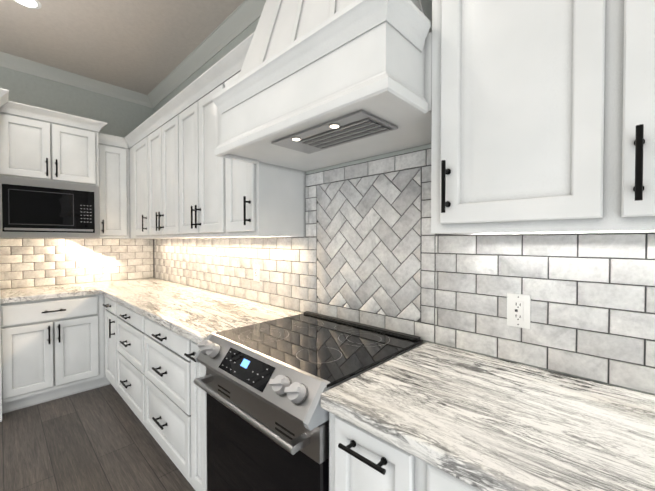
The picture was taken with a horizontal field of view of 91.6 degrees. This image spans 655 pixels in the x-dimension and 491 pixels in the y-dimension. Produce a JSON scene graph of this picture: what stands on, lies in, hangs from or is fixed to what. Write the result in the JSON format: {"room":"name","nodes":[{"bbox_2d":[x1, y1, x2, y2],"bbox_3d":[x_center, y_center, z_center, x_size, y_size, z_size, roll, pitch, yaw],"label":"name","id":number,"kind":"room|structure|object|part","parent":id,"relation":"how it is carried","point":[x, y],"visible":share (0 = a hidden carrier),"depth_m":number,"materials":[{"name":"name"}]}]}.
{"room":"kitchen","nodes":[
{"label":"kitchen","id":0,"kind":"room"},
{"bbox_2d":[0,66,154,288],"bbox_3d":[-3.704,-0.180,2.119,0.150,2.990,4.650,1,1,44],"label":"wall","id":1,"kind":"structure","parent":0,"point":[122,118],"depth_m":3.20,"materials":[{"name":"grey paint"}]},
{"bbox_2d":[0,99,99,186],"bbox_3d":[-2.532,-0.851,2.889,0.448,0.598,0.642,1,1,44],"label":"upper cabinet","id":2,"kind":"object","parent":1,"relation":"attached to","point":[41,145],"depth_m":2.72,"materials":[{"name":"white paint"}]},
{"bbox_3d":[-1.984,-1.051,1.769,2.787,0.166,2.085,1,1,44],"label":"cabinet crown","id":3,"kind":"part","parent":2,"relation":"part of","materials":[{"name":"white paint"}]},
{"bbox_2d":[0,179,99,238],"bbox_3d":[-2.529,-0.317,2.895,0.434,0.458,0.674,1,1,44],"label":"microwave","id":4,"kind":"object","parent":1,"relation":"attached to","point":[28,209],"depth_m":2.73,"materials":[{"name":"black metal"}]},
{"bbox_2d":[0,238,153,288],"bbox_3d":[-2.479,0.155,3.277,0.008,0.451,1.283,1,1,44],"label":"tile backsplash","id":5,"kind":"structure","parent":1,"relation":"attached to","point":[28,262],"depth_m":3.18,"materials":[{"name":"grey tile"}]},
{"bbox_2d":[108,256,115,266],"bbox_3d":[-2.321,0.176,3.428,0.008,0.116,0.072,1,1,44],"label":"outlet","id":6,"kind":"object","parent":5,"relation":"attached to","point":[111,261],"visible":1,"depth_m":3.43,"materials":[{"name":"white plastic"}]},
{"bbox_2d":[100,133,127,238],"bbox_3d":[-2.246,-0.574,3.261,0.348,1.004,0.248,1,1,44],"label":"upper cabinet","id":7,"kind":"object","parent":1,"relation":"attached to","point":[113,149],"depth_m":3.15,"materials":[{"name":"white paint"}]},
{"bbox_2d":[0,384,194,490],"bbox_3d":[-1.440,1.396,0.059,6.300,0.100,4.800,1,1,44],"label":"floor","id":8,"kind":"structure","parent":0,"point":[99,439],"depth_m":2.05,"materials":[{"name":"brown wood"}]},
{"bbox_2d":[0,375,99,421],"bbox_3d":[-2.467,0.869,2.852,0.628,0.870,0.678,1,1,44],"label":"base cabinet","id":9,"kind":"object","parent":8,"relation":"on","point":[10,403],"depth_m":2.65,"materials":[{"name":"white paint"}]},
{"bbox_2d":[104,371,115,389],"bbox_3d":[-1.610,0.869,2.906,0.390,0.870,0.627,1,1,44],"label":"base cabinet","id":10,"kind":"object","parent":8,"relation":"on","point":[109,376],"depth_m":2.72,"materials":[{"name":"white paint"}]},
{"bbox_2d":[116,363,143,424],"bbox_3d":[-1.222,0.874,2.530,0.690,0.870,0.627,1,1,44],"label":"base cabinet","id":11,"kind":"object","parent":8,"relation":"on","point":[127,378],"depth_m":2.27,"materials":[{"name":"white paint"}]},
{"bbox_2d":[140,351,187,480],"bbox_3d":[-0.719,0.881,2.044,0.710,0.870,0.627,1,1,44],"label":"base cabinet","id":12,"kind":"object","parent":8,"relation":"on","point":[163,382],"depth_m":1.77,"materials":[{"name":"white paint"}]},
{"bbox_2d":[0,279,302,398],"bbox_3d":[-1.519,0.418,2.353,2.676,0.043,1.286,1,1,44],"label":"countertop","id":13,"kind":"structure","parent":12,"relation":"on","point":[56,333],"depth_m":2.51,"materials":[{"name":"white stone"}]},
{"bbox_2d":[188,351,206,490],"bbox_3d":[-0.396,0.886,1.732,0.188,0.870,0.627,1,1,44],"label":"base cabinet","id":14,"kind":"object","parent":8,"relation":"on","point":[197,397],"depth_m":1.53,"materials":[{"name":"white paint"}]},
{"bbox_2d":[194,311,422,490],"bbox_3d":[-0.096,0.858,1.370,0.738,0.938,0.684,1,1,44],"label":"range","id":15,"kind":"object","parent":8,"relation":"on","point":[266,385],"visible":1,"depth_m":1.18,"materials":[{"name":"silver metal"}]},
{"bbox_3d":[-0.296,0.858,1.164,0.724,0.672,0.110,1,1,44],"label":"oven door","id":16,"kind":"part","parent":15,"relation":"part of","materials":[{"name":"black glass"}]},
{"bbox_3d":[-0.287,0.456,1.167,0.734,0.112,0.089,1,1,44],"label":"control panel","id":17,"kind":"part","parent":15,"relation":"part of","materials":[{"name":"silver metal"}]},
{"bbox_3d":[-0.063,0.405,1.398,0.738,0.011,0.585,1,1,44],"label":"cooktop glass","id":18,"kind":"part","parent":15,"relation":"part of","materials":[{"name":"black glass"}]},
{"bbox_2d":[329,416,420,490],"bbox_3d":[0.315,0.896,1.046,0.292,0.870,0.627,1,1,44],"label":"base cabinet","id":19,"kind":"object","parent":8,"relation":"on","point":[357,462],"depth_m":0.82,"materials":[{"name":"white paint"}]},
{"bbox_2d":[321,342,654,490],"bbox_3d":[0.913,0.447,0.448,1.977,0.043,0.646,1,1,44],"label":"countertop","id":20,"kind":"structure","parent":19,"relation":"on","point":[484,423],"depth_m":0.77,"materials":[{"name":"white stone"}]},
{"bbox_2d":[421,464,468,490],"bbox_3d":[0.719,0.902,0.655,0.833,0.870,0.627,1,1,44],"label":"base cabinet","id":21,"kind":"object","parent":8,"relation":"on","point":[430,480],"depth_m":0.68,"materials":[{"name":"white paint"}]},
{"bbox_2d":[0,0,244,94],"bbox_3d":[-1.440,-1.693,0.013,6.300,0.100,4.800,1,1,44],"label":"ceiling","id":22,"kind":"structure","parent":0,"point":[146,47],"depth_m":2.54,"materials":[{"name":"beige paint"}]},
{"bbox_2d":[13,0,41,8],"bbox_3d":[-2.064,-1.673,2.174,0.169,0.006,0.169,0,1,-1],"label":"recessed light","id":23,"kind":"object","parent":22,"relation":"in","point":[34,4],"visible":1,"depth_m":2.19,"materials":[{"name":"white paint"}]},
{"bbox_2d":[0,0,265,107],"bbox_3d":[-1.440,-1.594,0.015,6.000,0.096,4.500,1,1,44],"label":"crown molding","id":24,"kind":"structure","parent":22,"relation":"attached to","point":[239,20],"depth_m":2.93,"materials":[{"name":"grey paint"}]},
{"bbox_2d":[153,18,654,395],"bbox_3d":[0.175,-0.174,1.708,6.300,2.990,0.150,1,1,44],"label":"wall","id":25,"kind":"structure","parent":0,"point":[238,40],"depth_m":2.24,"materials":[{"name":"grey paint"}]},
{"bbox_2d":[128,123,147,238],"bbox_3d":[-1.694,-0.572,3.160,0.626,1.004,0.347,1,1,44],"label":"upper cabinet","id":26,"kind":"object","parent":25,"relation":"attached to","point":[137,142],"depth_m":3.02,"materials":[{"name":"white paint"}]},
{"bbox_2d":[144,99,175,238],"bbox_3d":[-1.223,-0.566,2.705,0.684,1.004,0.347,1,1,44],"label":"upper cabinet","id":27,"kind":"object","parent":25,"relation":"attached to","point":[164,172],"depth_m":2.56,"materials":[{"name":"white paint"}]},
{"bbox_2d":[176,59,223,237],"bbox_3d":[-0.734,-0.558,2.232,0.678,1.004,0.347,1,1,44],"label":"upper cabinet","id":28,"kind":"object","parent":25,"relation":"attached to","point":[199,172],"depth_m":2.08,"materials":[{"name":"white paint"}]},
{"bbox_2d":[224,35,305,237],"bbox_3d":[-0.370,-0.553,1.881,0.332,1.004,0.347,1,1,44],"label":"upper cabinet","id":29,"kind":"object","parent":25,"relation":"attached to","point":[261,199],"depth_m":1.76,"materials":[{"name":"white paint"}]},
{"bbox_2d":[212,0,431,171],"bbox_3d":[0.012,-1.038,1.344,0.962,1.250,0.578,1,1,44],"label":"range hood","id":30,"kind":"object","parent":25,"relation":"attached to","point":[317,84],"visible":0.96,"depth_m":1.10,"materials":[{"name":"white paint"}]},
{"bbox_2d":[154,148,654,393],"bbox_3d":[0.118,-0.006,1.655,5.986,0.822,0.008,1,1,44],"label":"tile backsplash","id":31,"kind":"structure","parent":25,"relation":"attached to","point":[370,248],"depth_m":1.34,"materials":[{"name":"grey tile"}]},
{"bbox_2d":[253,264,259,281],"bbox_3d":[-0.501,0.193,2.245,0.072,0.116,0.008,1,1,44],"label":"outlet","id":32,"kind":"object","parent":31,"relation":"attached to","point":[256,272],"visible":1,"depth_m":2.24,"materials":[{"name":"white plastic"}]},
{"bbox_2d":[507,293,530,328],"bbox_3d":[0.668,0.228,1.115,0.072,0.116,0.008,1,1,44],"label":"outlet","id":33,"kind":"object","parent":31,"relation":"attached to","point":[518,309],"visible":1,"depth_m":1.11,"materials":[{"name":"white plastic"}]},
{"bbox_2d":[431,0,624,234],"bbox_3d":[0.585,-0.539,0.957,0.424,1.004,0.347,1,1,44],"label":"upper cabinet","id":34,"kind":"object","parent":25,"relation":"attached to","point":[543,116],"depth_m":0.80,"materials":[{"name":"white paint"}]},
{"bbox_2d":[621,0,654,232],"bbox_3d":[0.883,-0.535,0.670,0.404,1.004,0.347,1,1,44],"label":"upper cabinet","id":35,"kind":"object","parent":25,"relation":"attached to","point":[638,58],"depth_m":0.66,"materials":[{"name":"white paint"}]}
]}

